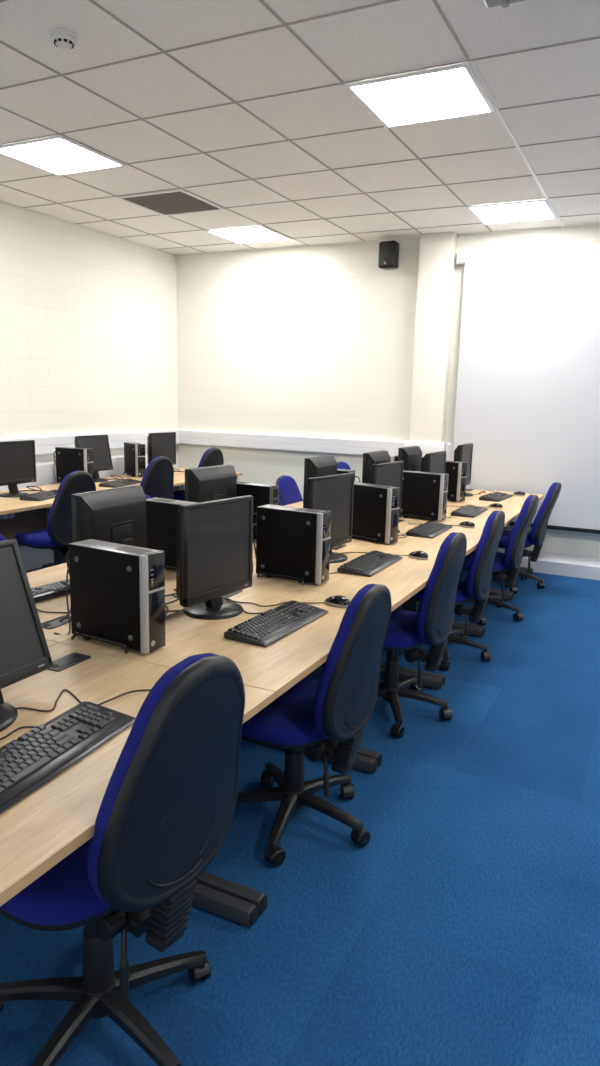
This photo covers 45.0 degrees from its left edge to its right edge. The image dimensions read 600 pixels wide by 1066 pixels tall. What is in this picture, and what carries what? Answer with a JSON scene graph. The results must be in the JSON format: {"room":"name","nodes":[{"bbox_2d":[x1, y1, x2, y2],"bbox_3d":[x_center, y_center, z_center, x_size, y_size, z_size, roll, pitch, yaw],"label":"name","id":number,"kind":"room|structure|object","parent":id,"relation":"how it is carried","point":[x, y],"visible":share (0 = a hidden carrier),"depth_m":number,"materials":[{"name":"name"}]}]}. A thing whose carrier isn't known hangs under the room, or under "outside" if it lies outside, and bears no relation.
{"room":"computer lab","nodes":[
{"label":"computer lab","id":0,"kind":"room"},
{"bbox_2d":[0,202,177,467],"bbox_3d":[-3.330,-0.900,4.466,0.150,3.003,8.450,7,12,26],"label":"wall","id":1,"kind":"structure","parent":0,"point":[88,318],"depth_m":6.74,"materials":[{"name":"white paint"}]},
{"bbox_2d":[0,454,147,570],"bbox_3d":[-3.361,0.207,4.279,0.190,0.895,7.750,7,12,26],"label":"baseboard","id":2,"kind":"structure","parent":1,"relation":"attached to","point":[33,558],"depth_m":6.31,"materials":[{"name":"white plastic"}]},
{"bbox_2d":[0,428,178,454],"bbox_3d":[-3.248,-0.446,4.504,0.060,0.170,8.450,7,12,26],"label":"trunking","id":3,"kind":"structure","parent":1,"relation":"attached to","point":[44,444],"depth_m":6.72,"materials":[{"name":"white plastic"}]},
{"bbox_2d":[54,539,165,653],"bbox_3d":[-0.616,0.200,2.338,0.397,0.323,0.140,8,12,30],"label":"computer tower","id":4,"kind":"object","parent":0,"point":[117,591],"visible":1,"depth_m":2.26,"materials":[{"name":"black paint"}]},
{"bbox_2d":[0,567,599,1065],"bbox_3d":[0.121,1.033,3.063,8.050,0.100,8.850,7,12,26],"label":"floor","id":5,"kind":"structure","parent":0,"point":[465,930],"depth_m":2.21,"materials":[{"name":"blue carpet"}]},
{"bbox_2d":[0,534,6,541],"bbox_3d":[-1.101,0.477,3.027,0.611,0.939,0.553,7,12,26],"label":"office chair","id":6,"kind":"object","parent":5,"relation":"on","point":[2,538],"visible":0.02,"depth_m":3.09,"materials":[{"name":"blue fabric"}]},
{"bbox_2d":[0,507,13,518],"bbox_3d":[-2.521,0.233,4.704,0.788,0.730,0.998,7,12,26],"label":"desk","id":7,"kind":"object","parent":5,"relation":"on","point":[4,512],"visible":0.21,"depth_m":4.89,"materials":[{"name":"brown wood"}]},
{"bbox_2d":[0,486,65,568],"bbox_3d":[-2.075,0.077,5.586,0.788,0.730,0.998,7,12,26],"label":"desk","id":8,"kind":"object","parent":5,"relation":"on","point":[27,516],"visible":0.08,"depth_m":5.78,"materials":[{"name":"brown wood"}]},
{"bbox_2d":[0,440,35,497],"bbox_3d":[-2.177,-0.489,5.486,0.219,0.415,0.390,7,12,26],"label":"monitor","id":9,"kind":"object","parent":8,"relation":"on","point":[17,458],"visible":0.96,"depth_m":5.48,"materials":[{"name":"black plastic"}]},
{"bbox_2d":[19,486,44,491],"bbox_3d":[-2.143,-0.357,5.818,0.252,0.035,0.150,-1,11,-11],"label":"cable","id":10,"kind":"object","parent":8,"relation":"on","point":[26,486],"visible":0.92,"depth_m":5.79,"materials":[{"name":"black plastic"}]},
{"bbox_2d":[20,489,57,500],"bbox_3d":[-1.923,-0.291,5.501,0.168,0.032,0.455,4,11,12],"label":"keyboard","id":11,"kind":"object","parent":8,"relation":"on","point":[40,496],"visible":0.88,"depth_m":5.38,"materials":[{"name":"black plastic"}]},
{"bbox_2d":[46,640,57,646],"bbox_3d":[-1.359,0.746,2.133,0.788,0.735,0.998,7,12,26],"label":"desk","id":12,"kind":"object","parent":5,"relation":"on","point":[49,643],"visible":0.02,"depth_m":2.33,"materials":[{"name":"brown wood"}]},
{"bbox_2d":[14,471,95,565],"bbox_3d":[-1.746,0.027,5.183,0.631,0.992,0.599,10,14,37],"label":"office chair","id":13,"kind":"object","parent":5,"relation":"on","point":[58,534],"visible":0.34,"depth_m":4.95,"materials":[{"name":"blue fabric"}]},
{"bbox_2d":[26,563,176,642],"bbox_3d":[-0.914,0.590,3.014,0.788,0.735,0.998,7,12,26],"label":"desk","id":14,"kind":"object","parent":5,"relation":"on","point":[50,623],"visible":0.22,"depth_m":2.78,"materials":[{"name":"brown wood"}]},
{"bbox_2d":[31,578,69,602],"bbox_3d":[-0.992,0.219,2.932,0.169,0.032,0.455,8,12,30],"label":"keyboard","id":15,"kind":"object","parent":14,"relation":"on","point":[55,589],"visible":0.27,"depth_m":2.85,"materials":[{"name":"black plastic"}]},
{"bbox_2d":[37,609,70,613],"bbox_3d":[-0.858,0.287,2.643,0.308,0.010,0.043,4,11,13],"label":"cable","id":16,"kind":"object","parent":14,"relation":"on","point":[37,609],"visible":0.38,"depth_m":2.63,"materials":[{"name":"black plastic"}]},
{"bbox_2d":[59,606,70,621],"bbox_3d":[-0.808,0.262,2.608,0.048,0.074,0.185,7,12,26],"label":"cable","id":17,"kind":"object","parent":14,"relation":"on","point":[66,616],"visible":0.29,"depth_m":2.54,"materials":[{"name":"grey plastic"}]},
{"bbox_2d":[71,485,146,547],"bbox_3d":[-0.737,0.039,2.868,0.219,0.422,0.372,7,12,26],"label":"monitor","id":18,"kind":"object","parent":14,"relation":"on","point":[114,515],"visible":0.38,"depth_m":2.79,"materials":[{"name":"black plastic"}]},
{"bbox_2d":[43,476,184,564],"bbox_3d":[-1.630,-0.078,6.468,0.788,0.730,0.998,7,12,26],"label":"desk","id":19,"kind":"object","parent":5,"relation":"on","point":[177,484],"visible":0.09,"depth_m":6.56,"materials":[{"name":"brown wood"}]},
{"bbox_2d":[49,447,92,483],"bbox_3d":[-1.976,-0.576,6.258,0.397,0.323,0.140,6,12,23],"label":"computer tower","id":20,"kind":"object","parent":19,"relation":"on","point":[68,459],"visible":0.76,"depth_m":6.20,"materials":[{"name":"black paint"}]},
{"bbox_2d":[74,434,112,481],"bbox_3d":[-1.843,-0.674,6.522,0.219,0.410,0.390,7,12,26],"label":"monitor","id":21,"kind":"object","parent":19,"relation":"on","point":[102,460],"visible":0.59,"depth_m":6.54,"materials":[{"name":"black plastic"}]},
{"bbox_2d":[108,475,122,479],"bbox_3d":[-1.698,-0.512,6.700,0.252,0.035,0.150,-1,11,-11],"label":"cable","id":22,"kind":"object","parent":19,"relation":"on","point":[111,475],"visible":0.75,"depth_m":6.68,"materials":[{"name":"black plastic"}]},
{"bbox_2d":[99,478,140,487],"bbox_3d":[-1.562,-0.441,6.347,0.168,0.032,0.455,5,11,18],"label":"keyboard","id":23,"kind":"object","parent":19,"relation":"on","point":[116,483],"visible":0.98,"depth_m":6.27,"materials":[{"name":"black plastic"}]},
{"bbox_2d":[0,653,244,1065],"bbox_3d":[-0.444,0.708,1.648,0.644,1.031,0.578,9,13,34],"label":"office chair","id":24,"kind":"object","parent":5,"relation":"on","point":[166,811],"visible":0.95,"depth_m":1.47,"materials":[{"name":"black fabric"}]},
{"bbox_2d":[0,643,274,926],"bbox_3d":[-0.652,0.828,1.790,0.788,0.735,0.998,7,12,26],"label":"desk","id":25,"kind":"object","parent":5,"relation":"on","point":[50,823],"visible":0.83,"depth_m":1.73,"materials":[{"name":"brown wood"}]},
{"bbox_2d":[0,726,36,739],"bbox_3d":[-0.665,0.467,1.710,0.141,0.014,0.052,-4,12,-26],"label":"cable","id":26,"kind":"object","parent":25,"relation":"on","point":[13,731],"visible":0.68,"depth_m":1.72,"materials":[{"name":"black plastic"}]},
{"bbox_2d":[0,539,52,731],"bbox_3d":[-0.786,0.250,1.784,0.243,0.406,0.372,7,12,26],"label":"monitor","id":27,"kind":"object","parent":25,"relation":"on","point":[24,651],"visible":1,"depth_m":1.89,"materials":[{"name":"black plastic"}]},
{"bbox_2d":[16,689,80,711],"bbox_3d":[-0.653,0.432,1.889,0.205,0.016,0.140,0,11,-9],"label":"cable","id":28,"kind":"object","parent":25,"relation":"on","point":[71,693],"visible":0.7,"depth_m":1.85,"materials":[{"name":"black plastic"}]},
{"bbox_2d":[0,701,135,813],"bbox_3d":[-0.563,0.479,1.610,0.169,0.032,0.455,6,12,22],"label":"keyboard","id":29,"kind":"object","parent":25,"relation":"on","point":[28,762],"visible":0.99,"depth_m":1.61,"materials":[{"name":"black plastic"}]},
{"bbox_2d":[98,689,150,704],"bbox_3d":[-0.448,0.431,1.924,0.258,0.016,0.080,-3,12,-22],"label":"cable","id":30,"kind":"object","parent":25,"relation":"on","point":[142,689],"visible":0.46,"depth_m":1.94,"materials":[{"name":"black plastic"}]},
{"bbox_2d":[140,456,173,499],"bbox_3d":[-1.387,-0.191,6.357,0.597,1.002,0.594,10,14,37],"label":"office chair","id":31,"kind":"object","parent":5,"relation":"on","point":[157,481],"visible":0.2,"depth_m":6.11,"materials":[{"name":"black fabric"}]},
{"bbox_2d":[121,468,241,490],"bbox_3d":[-1.184,-0.233,7.349,0.788,0.730,0.998,7,12,26],"label":"desk","id":32,"kind":"object","parent":5,"relation":"on","point":[178,476],"visible":0.08,"depth_m":7.17,"materials":[{"name":"brown wood"}]},
{"bbox_2d":[123,442,145,476],"bbox_3d":[-1.615,-0.712,7.027,0.140,0.323,0.397,-6,13,-33],"label":"computer tower","id":33,"kind":"object","parent":32,"relation":"on","point":[134,453],"visible":0.96,"depth_m":6.89,"materials":[{"name":"black metal"}]},
{"bbox_2d":[147,432,175,464],"bbox_3d":[-1.373,-0.786,7.166,0.219,0.415,0.390,7,12,26],"label":"monitor","id":34,"kind":"object","parent":32,"relation":"on","point":[158,444],"visible":0.63,"depth_m":7.11,"materials":[{"name":"black plastic"}]},
{"bbox_2d":[174,448,223,500],"bbox_3d":[-1.073,-0.378,7.364,0.630,1.012,0.562,10,14,37],"label":"office chair","id":35,"kind":"object","parent":5,"relation":"on","point":[212,456],"visible":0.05,"depth_m":7.09,"materials":[{"name":"black fabric"}]},
{"bbox_2d":[61,582,394,914],"bbox_3d":[-0.207,0.673,2.672,0.788,0.735,0.998,7,12,26],"label":"desk","id":36,"kind":"object","parent":5,"relation":"on","point":[277,667],"visible":0.34,"depth_m":2.34,"materials":[{"name":"brown wood"}]},
{"bbox_2d":[165,595,177,604],"bbox_3d":[-0.548,0.287,2.691,0.055,0.010,0.454,4,11,14],"label":"cable","id":37,"kind":"object","parent":36,"relation":"on","point":[172,595],"visible":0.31,"depth_m":2.82,"materials":[{"name":"grey plastic"}]},
{"bbox_2d":[165,607,185,619],"bbox_3d":[-0.497,0.303,2.599,0.078,0.016,0.406,5,11,20],"label":"cable","id":38,"kind":"object","parent":36,"relation":"on","point":[180,611],"visible":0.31,"depth_m":2.62,"materials":[{"name":"grey plastic"}]},
{"bbox_2d":[176,495,252,619],"bbox_3d":[-0.319,0.085,2.679,0.219,0.422,0.372,9,13,34],"label":"monitor","id":39,"kind":"object","parent":36,"relation":"on","point":[214,539],"visible":1,"depth_m":2.63,"materials":[{"name":"black plastic"}]},
{"bbox_2d":[222,597,263,613],"bbox_3d":[-0.246,0.273,2.788,0.377,0.016,0.110,8,13,32],"label":"cable","id":40,"kind":"object","parent":36,"relation":"on","point":[222,597],"visible":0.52,"depth_m":2.70,"materials":[{"name":"black plastic"}]},
{"bbox_2d":[222,598,324,606],"bbox_3d":[-0.133,0.271,2.833,0.469,0.008,0.100,3,11,8],"label":"cable","id":41,"kind":"object","parent":36,"relation":"on","point":[222,598],"visible":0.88,"depth_m":2.83,"materials":[{"name":"black plastic"}]},
{"bbox_2d":[224,600,327,646],"bbox_3d":[-0.073,0.311,2.569,0.169,0.032,0.455,7,12,28],"label":"keyboard","id":42,"kind":"object","parent":36,"relation":"on","point":[264,629],"visible":1,"depth_m":2.51,"materials":[{"name":"black plastic"}]},
{"bbox_2d":[324,595,349,607],"bbox_3d":[0.146,0.263,2.835,0.113,0.039,0.062,9,13,35],"label":"mouse","id":43,"kind":"object","parent":36,"relation":"on","point":[339,601],"visible":0.96,"depth_m":2.81,"materials":[{"name":"black plastic"}]},
{"bbox_2d":[252,539,255,566],"bbox_3d":[-0.469,0.435,3.896,0.788,0.735,0.998,7,12,26],"label":"desk","id":44,"kind":"object","parent":5,"relation":"on","point":[254,557],"visible":0.02,"depth_m":3.63,"materials":[{"name":"brown wood"}]},
{"bbox_2d":[146,497,196,569],"bbox_3d":[-0.541,0.021,3.295,0.397,0.323,0.140,8,12,30],"label":"computer tower","id":45,"kind":"object","parent":44,"relation":"on","point":[161,513],"visible":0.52,"depth_m":3.28,"materials":[{"name":"black paint"}]},
{"bbox_2d":[185,464,236,502],"bbox_3d":[-0.463,-0.140,3.852,0.219,0.422,0.372,8,12,31],"label":"monitor","id":46,"kind":"object","parent":44,"relation":"on","point":[211,483],"visible":0.32,"depth_m":3.76,"materials":[{"name":"black plastic"}]},
{"bbox_2d":[237,481,283,539],"bbox_3d":[-0.254,-0.115,4.051,0.397,0.323,0.140,8,12,30],"label":"computer tower","id":47,"kind":"object","parent":44,"relation":"on","point":[263,494],"visible":0.34,"depth_m":3.97,"materials":[{"name":"black paint"}]},
{"bbox_2d":[275,475,302,505],"bbox_3d":[0.122,0.046,5.506,0.613,0.929,0.563,8,12,31],"label":"office chair","id":48,"kind":"object","parent":5,"relation":"on","point":[288,486],"visible":0.08,"depth_m":5.49,"materials":[{"name":"blue fabric"}]},
{"bbox_2d":[284,501,302,507],"bbox_3d":[0.422,0.125,5.660,0.788,0.735,0.998,7,12,26],"label":"desk","id":49,"kind":"object","parent":5,"relation":"on","point":[297,504],"visible":0.02,"depth_m":5.40,"materials":[{"name":"brown wood"}]},
{"bbox_2d":[362,450,390,482],"bbox_3d":[0.556,-0.377,5.242,0.219,0.422,0.372,7,12,28],"label":"monitor","id":50,"kind":"object","parent":49,"relation":"on","point":[376,457],"visible":0.26,"depth_m":5.09,"materials":[{"name":"black plastic"}]},
{"bbox_2d":[398,446,421,471],"bbox_3d":[0.890,-0.484,5.859,0.219,0.422,0.372,7,12,29],"label":"monitor","id":51,"kind":"object","parent":49,"relation":"on","point":[411,456],"visible":0.37,"depth_m":5.75,"materials":[{"name":"black plastic"}]},
{"bbox_2d":[236,584,391,866],"bbox_3d":[-0.002,0.596,2.561,0.604,0.938,0.572,8,12,30],"label":"office chair","id":52,"kind":"object","parent":5,"relation":"on","point":[313,715],"visible":0.93,"depth_m":2.42,"materials":[{"name":"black fabric"}]},
{"bbox_2d":[337,462,350,469],"bbox_3d":[0.598,-0.179,6.760,0.599,0.929,0.554,8,12,31],"label":"office chair","id":53,"kind":"object","parent":5,"relation":"on","point":[340,465],"visible":0.06,"depth_m":6.78,"materials":[{"name":"blue fabric"}]},
{"bbox_2d":[252,544,442,766],"bbox_3d":[0.238,0.518,3.554,0.788,0.735,0.998,7,12,26],"label":"desk","id":54,"kind":"object","parent":5,"relation":"on","point":[407,576],"visible":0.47,"depth_m":3.27,"materials":[{"name":"brown wood"}]},
{"bbox_2d":[252,504,330,584],"bbox_3d":[-0.061,0.049,3.211,0.397,0.323,0.140,7,12,29],"label":"computer tower","id":55,"kind":"object","parent":54,"relation":"on","point":[293,543],"visible":0.93,"depth_m":3.14,"materials":[{"name":"black paint"}]},
{"bbox_2d":[303,473,353,562],"bbox_3d":[0.136,-0.079,3.612,0.219,0.422,0.372,9,13,34],"label":"monitor","id":56,"kind":"object","parent":54,"relation":"on","point":[333,493],"visible":0.6,"depth_m":3.60,"materials":[{"name":"black plastic"}]},
{"bbox_2d":[337,550,401,576],"bbox_3d":[0.348,0.141,3.523,0.168,0.032,0.455,7,12,26],"label":"keyboard","id":57,"kind":"object","parent":54,"relation":"on","point":[371,563],"visible":1,"depth_m":3.46,"materials":[{"name":"black plastic"}]},
{"bbox_2d":[344,552,407,555],"bbox_3d":[0.282,0.112,3.732,0.551,0.008,0.132,-1,11,-15],"label":"cable","id":58,"kind":"object","parent":54,"relation":"on","point":[344,552],"visible":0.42,"depth_m":3.79,"materials":[{"name":"black plastic"}]},
{"bbox_2d":[408,551,427,559],"bbox_3d":[0.605,0.109,3.710,0.113,0.039,0.062,11,14,40],"label":"mouse","id":59,"kind":"object","parent":54,"relation":"on","point":[421,555],"visible":1,"depth_m":3.68,"materials":[{"name":"black plastic"}]},
{"bbox_2d":[345,519,483,684],"bbox_3d":[0.684,0.363,4.435,0.788,0.735,0.998,7,12,26],"label":"desk","id":60,"kind":"object","parent":5,"relation":"on","point":[410,543],"visible":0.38,"depth_m":4.19,"materials":[{"name":"brown wood"}]},
{"bbox_2d":[352,482,399,543],"bbox_3d":[0.380,-0.117,4.147,0.397,0.323,0.140,11,15,42],"label":"computer tower","id":61,"kind":"object","parent":60,"relation":"on","point":[376,508],"visible":0.74,"depth_m":4.04,"materials":[{"name":"black paint"}]},
{"bbox_2d":[367,461,403,532],"bbox_3d":[0.507,-0.217,4.391,0.219,0.422,0.372,8,13,32],"label":"monitor","id":62,"kind":"object","parent":60,"relation":"on","point":[390,473],"visible":0.3,"depth_m":4.33,"materials":[{"name":"black plastic"}]},
{"bbox_2d":[406,521,452,538],"bbox_3d":[0.804,-0.026,4.471,0.168,0.032,0.455,7,12,26],"label":"keyboard","id":63,"kind":"object","parent":60,"relation":"on","point":[430,529],"visible":1,"depth_m":4.40,"materials":[{"name":"black plastic"}]},
{"bbox_2d":[458,521,474,527],"bbox_3d":[1.073,-0.058,4.658,0.113,0.039,0.062,11,14,40],"label":"mouse","id":64,"kind":"object","parent":60,"relation":"on","point":[467,524],"visible":1,"depth_m":4.63,"materials":[{"name":"black plastic"}]},
{"bbox_2d":[377,532,466,737],"bbox_3d":[0.471,0.427,3.524,0.601,0.934,0.570,7,12,28],"label":"office chair","id":65,"kind":"object","parent":5,"relation":"on","point":[432,625],"visible":0.8,"depth_m":3.35,"materials":[{"name":"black fabric"}]},
{"bbox_2d":[399,510,504,670],"bbox_3d":[0.889,0.291,4.355,0.608,0.916,0.596,7,12,26],"label":"office chair","id":66,"kind":"object","parent":5,"relation":"on","point":[477,585],"visible":0.68,"depth_m":4.16,"materials":[{"name":"black fabric"}]},
{"bbox_2d":[399,502,520,633],"bbox_3d":[1.129,0.208,5.317,0.788,0.735,0.998,7,12,26],"label":"desk","id":67,"kind":"object","parent":5,"relation":"on","point":[511,514],"visible":0.23,"depth_m":5.10,"materials":[{"name":"brown wood"}]},
{"bbox_2d":[401,470,448,520],"bbox_3d":[0.799,-0.253,4.925,0.397,0.323,0.140,8,13,32],"label":"computer tower","id":68,"kind":"object","parent":67,"relation":"on","point":[424,494],"visible":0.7,"depth_m":4.85,"materials":[{"name":"black metal"}]},
{"bbox_2d":[421,451,445,473],"bbox_3d":[0.983,-0.391,5.377,0.219,0.422,0.372,7,12,28],"label":"monitor","id":69,"kind":"object","parent":67,"relation":"on","point":[435,462],"visible":0.36,"depth_m":5.27,"materials":[{"name":"black plastic"}]},
{"bbox_2d":[451,505,487,517],"bbox_3d":[1.236,-0.164,5.260,0.168,0.032,0.455,7,12,26],"label":"keyboard","id":70,"kind":"object","parent":67,"relation":"on","point":[471,511],"visible":1,"depth_m":5.18,"materials":[{"name":"black plastic"}]},
{"bbox_2d":[488,503,502,508],"bbox_3d":[1.489,-0.209,5.515,0.113,0.039,0.062,11,14,40],"label":"mouse","id":71,"kind":"object","parent":67,"relation":"on","point":[495,505],"visible":1,"depth_m":5.49,"materials":[{"name":"black plastic"}]},
{"bbox_2d":[447,488,543,598],"bbox_3d":[1.575,0.052,6.199,0.788,0.735,0.998,7,12,26],"label":"desk","id":72,"kind":"object","parent":5,"relation":"on","point":[514,501],"visible":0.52,"depth_m":5.97,"materials":[{"name":"brown wood"}]},
{"bbox_2d":[454,443,472,496],"bbox_3d":[1.388,-0.544,6.199,0.219,0.438,0.372,7,12,26],"label":"monitor","id":73,"kind":"object","parent":72,"relation":"on","point":[462,453],"visible":0.48,"depth_m":6.16,"materials":[{"name":"black plastic"}]},
{"bbox_2d":[479,492,512,501],"bbox_3d":[1.653,-0.309,6.084,0.169,0.032,0.455,8,12,30],"label":"keyboard","id":74,"kind":"object","parent":72,"relation":"on","point":[495,496],"visible":1,"depth_m":6.00,"materials":[{"name":"black plastic"}]},
{"bbox_2d":[513,491,524,495],"bbox_3d":[1.903,-0.345,6.292,0.113,0.039,0.062,11,14,40],"label":"mouse","id":75,"kind":"object","parent":72,"relation":"on","point":[518,493],"visible":0.99,"depth_m":6.27,"materials":[{"name":"black plastic"}]},
{"bbox_2d":[462,495,538,624],"bbox_3d":[1.346,0.153,5.186,0.617,0.898,0.586,7,12,26],"label":"office chair","id":76,"kind":"object","parent":5,"relation":"on","point":[511,559],"visible":0.74,"depth_m":5.01,"materials":[{"name":"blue fabric"}]},
{"bbox_2d":[498,482,560,593],"bbox_3d":[1.810,0.004,6.047,0.629,0.895,0.601,7,12,26],"label":"office chair","id":77,"kind":"object","parent":5,"relation":"on","point":[536,537],"visible":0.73,"depth_m":5.86,"materials":[{"name":"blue fabric"}]},
{"bbox_3d":[-0.023,0.280,4.778,0.788,0.735,0.997,7,12,26],"label":"desk","id":78,"kind":"object","parent":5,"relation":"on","visible":0},
{"bbox_2d":[304,455,336,484],"bbox_3d":[0.138,-0.281,4.677,0.219,0.422,0.372,7,12,26],"label":"monitor","id":79,"kind":"object","parent":78,"relation":"on","point":[326,465],"visible":0.29,"depth_m":4.55,"materials":[{"name":"black plastic"}]},
{"bbox_2d":[337,469,359,481],"bbox_3d":[0.238,-0.276,4.970,0.397,0.323,0.140,8,12,30],"label":"computer tower","id":80,"kind":"object","parent":78,"relation":"on","point":[339,471],"visible":0.06,"depth_m":4.88,"materials":[{"name":"metal"}]},
{"bbox_3d":[0.867,-0.030,6.541,0.788,0.735,0.998,7,12,26],"label":"desk","id":81,"kind":"object","parent":5,"relation":"on","visible":0},
{"bbox_2d":[392,455,422,461],"bbox_3d":[0.985,-0.490,6.206,0.397,0.323,0.140,8,12,30],"label":"computer tower","id":82,"kind":"object","parent":81,"relation":"on","point":[395,458],"visible":0.04,"depth_m":6.22,"materials":[{"name":"metal"}]},
{"bbox_2d":[445,460,467,501],"bbox_3d":[1.166,-0.428,5.899,0.140,0.323,0.397,-8,14,-41],"label":"computer tower","id":83,"kind":"object","parent":81,"relation":"on","point":[457,471],"visible":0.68,"depth_m":5.76,"materials":[{"name":"black paint"}]},
{"bbox_2d":[0,0,599,254],"bbox_3d":[0.199,-2.005,2.489,8.050,0.080,8.850,7,12,26],"label":"ceiling","id":84,"kind":"structure","parent":0,"point":[402,35],"depth_m":3.86,"materials":[{"name":"tile"}]},
{"bbox_2d":[0,135,126,175],"bbox_3d":[-1.539,-2.402,4.629,0.600,0.011,0.600,7,12,26],"label":"recessed light","id":85,"kind":"object","parent":84,"relation":"in","point":[59,155],"visible":1,"depth_m":4.60,"materials":[{"name":"white plastic"}]},
{"bbox_2d":[51,28,76,49],"bbox_3d":[-0.995,-2.075,3.051,0.104,0.052,0.104,7,12,26],"label":"smoke detector","id":86,"kind":"object","parent":84,"relation":"attached to","point":[64,39],"visible":1,"depth_m":3.02,"materials":[{"name":"white plastic"}]},
{"bbox_2d":[117,189,224,215],"bbox_3d":[-1.004,-2.588,5.687,0.600,0.011,0.600,7,12,26],"label":"ceiling vent","id":87,"kind":"object","parent":84,"relation":"in","point":[177,201],"visible":1,"depth_m":5.66,"materials":[{"name":"black metal"}]},
{"bbox_2d":[205,225,292,243],"bbox_3d":[-0.470,-2.774,6.745,0.600,0.011,0.600,7,12,26],"label":"recessed light","id":88,"kind":"object","parent":84,"relation":"in","point":[258,233],"visible":1,"depth_m":6.72,"materials":[{"name":"white plastic"}]},
{"bbox_2d":[0,0,599,252],"bbox_3d":[0.198,-1.964,2.496,7.650,0.006,8.450,7,12,26],"label":"grid","id":89,"kind":"object","parent":84,"relation":"attached to","point":[283,24],"visible":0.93,"depth_m":4.09,"materials":[{"name":"grey metal"}]},
{"bbox_2d":[0,200,599,255],"bbox_3d":[0.198,-1.962,2.497,7.650,0.008,8.450,7,12,26],"label":"ceiling edge","id":90,"kind":"structure","parent":84,"relation":"attached to","point":[0,200],"depth_m":6.76,"materials":[{"name":"white paint"}]},
{"bbox_2d":[344,62,496,128],"bbox_3d":[0.609,-2.150,3.588,0.600,0.011,0.600,7,12,26],"label":"recessed light","id":91,"kind":"object","parent":84,"relation":"in","point":[455,91],"visible":1,"depth_m":3.55,"materials":[{"name":"white plastic"}]},
{"bbox_2d":[484,0,524,7],"bbox_3d":[0.694,-1.722,2.047,0.371,0.287,0.305,7,12,26],"label":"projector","id":92,"kind":"object","parent":84,"relation":"hanging from","point":[489,3],"visible":1,"depth_m":2.21,"materials":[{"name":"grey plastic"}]},
{"bbox_2d":[466,199,557,224],"bbox_3d":[1.678,-2.523,5.705,0.600,0.011,0.600,7,12,26],"label":"recessed light","id":93,"kind":"object","parent":84,"relation":"in","point":[532,210],"visible":1,"depth_m":5.67,"materials":[{"name":"white plastic"}]},
{"bbox_2d":[469,61,563,226],"bbox_3d":[1.490,-2.341,4.669,0.020,0.007,3.350,7,12,26],"label":"grid","id":94,"kind":"object","parent":84,"relation":"attached to","point":[498,113],"visible":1,"depth_m":4.13,"materials":[{"name":"white metal"}]},
{"bbox_2d":[177,225,599,557],"bbox_3d":[2.075,-1.158,6.566,8.050,3.003,0.150,7,12,26],"label":"wall","id":95,"kind":"structure","parent":0,"point":[319,340],"depth_m":7.36,"materials":[{"name":"white paint"}]},
{"bbox_2d":[179,429,408,456],"bbox_3d":[-0.135,-0.951,7.600,2.720,0.170,0.060,7,12,26],"label":"trunking","id":96,"kind":"structure","parent":95,"relation":"attached to","point":[270,441],"depth_m":7.55,"materials":[{"name":"white plastic"}]},
{"bbox_2d":[378,240,398,269],"bbox_3d":[0.843,-2.577,6.736,0.166,0.235,0.208,8,13,31],"label":"wall speaker","id":97,"kind":"object","parent":95,"relation":"attached to","point":[388,259],"visible":1,"depth_m":6.66,"materials":[{"name":"black plastic"}]},
{"bbox_2d":[379,242,392,265],"bbox_3d":[0.791,-2.563,6.655,0.136,0.199,0.011,8,13,31],"label":"grille","id":98,"kind":"object","parent":97,"relation":"attached to","point":[385,248],"depth_m":6.65,"materials":[{"name":"black plastic"}]},
{"bbox_2d":[446,442,452,460],"bbox_3d":[3.418,-0.534,5.879,4.520,0.170,0.060,7,12,26],"label":"trunking","id":99,"kind":"structure","parent":95,"relation":"attached to","point":[449,453],"depth_m":6.82,"materials":[{"name":"white plastic"}]},
{"bbox_2d":[452,243,599,533],"bbox_3d":[2.633,-1.187,6.134,2.783,2.412,0.097,7,12,26],"label":"projection screen","id":100,"kind":"object","parent":95,"relation":"attached to","point":[528,395],"visible":0.76,"depth_m":6.35,"materials":[{"name":"white fabric"}]},
{"bbox_2d":[497,548,599,579],"bbox_3d":[1.972,0.247,6.693,7.650,0.190,0.155,7,12,26],"label":"baseboard","id":101,"kind":"structure","parent":95,"relation":"attached to","point":[587,567],"depth_m":6.51,"materials":[{"name":"grey paint"}]},
{"bbox_2d":[409,232,456,442],"bbox_3d":[1.219,-1.231,6.833,0.310,3.003,0.120,7,12,26],"label":"wall pillar","id":102,"kind":"structure","parent":0,"point":[437,253],"depth_m":6.67,"materials":[{"name":"white paint"}]},
{"bbox_2d":[404,441,447,456],"bbox_3d":[1.198,-0.784,6.899,0.390,0.170,0.162,7,12,26],"label":"trunking","id":103,"kind":"structure","parent":102,"relation":"attached to","point":[426,447],"depth_m":6.81,"materials":[{"name":"white plastic"}]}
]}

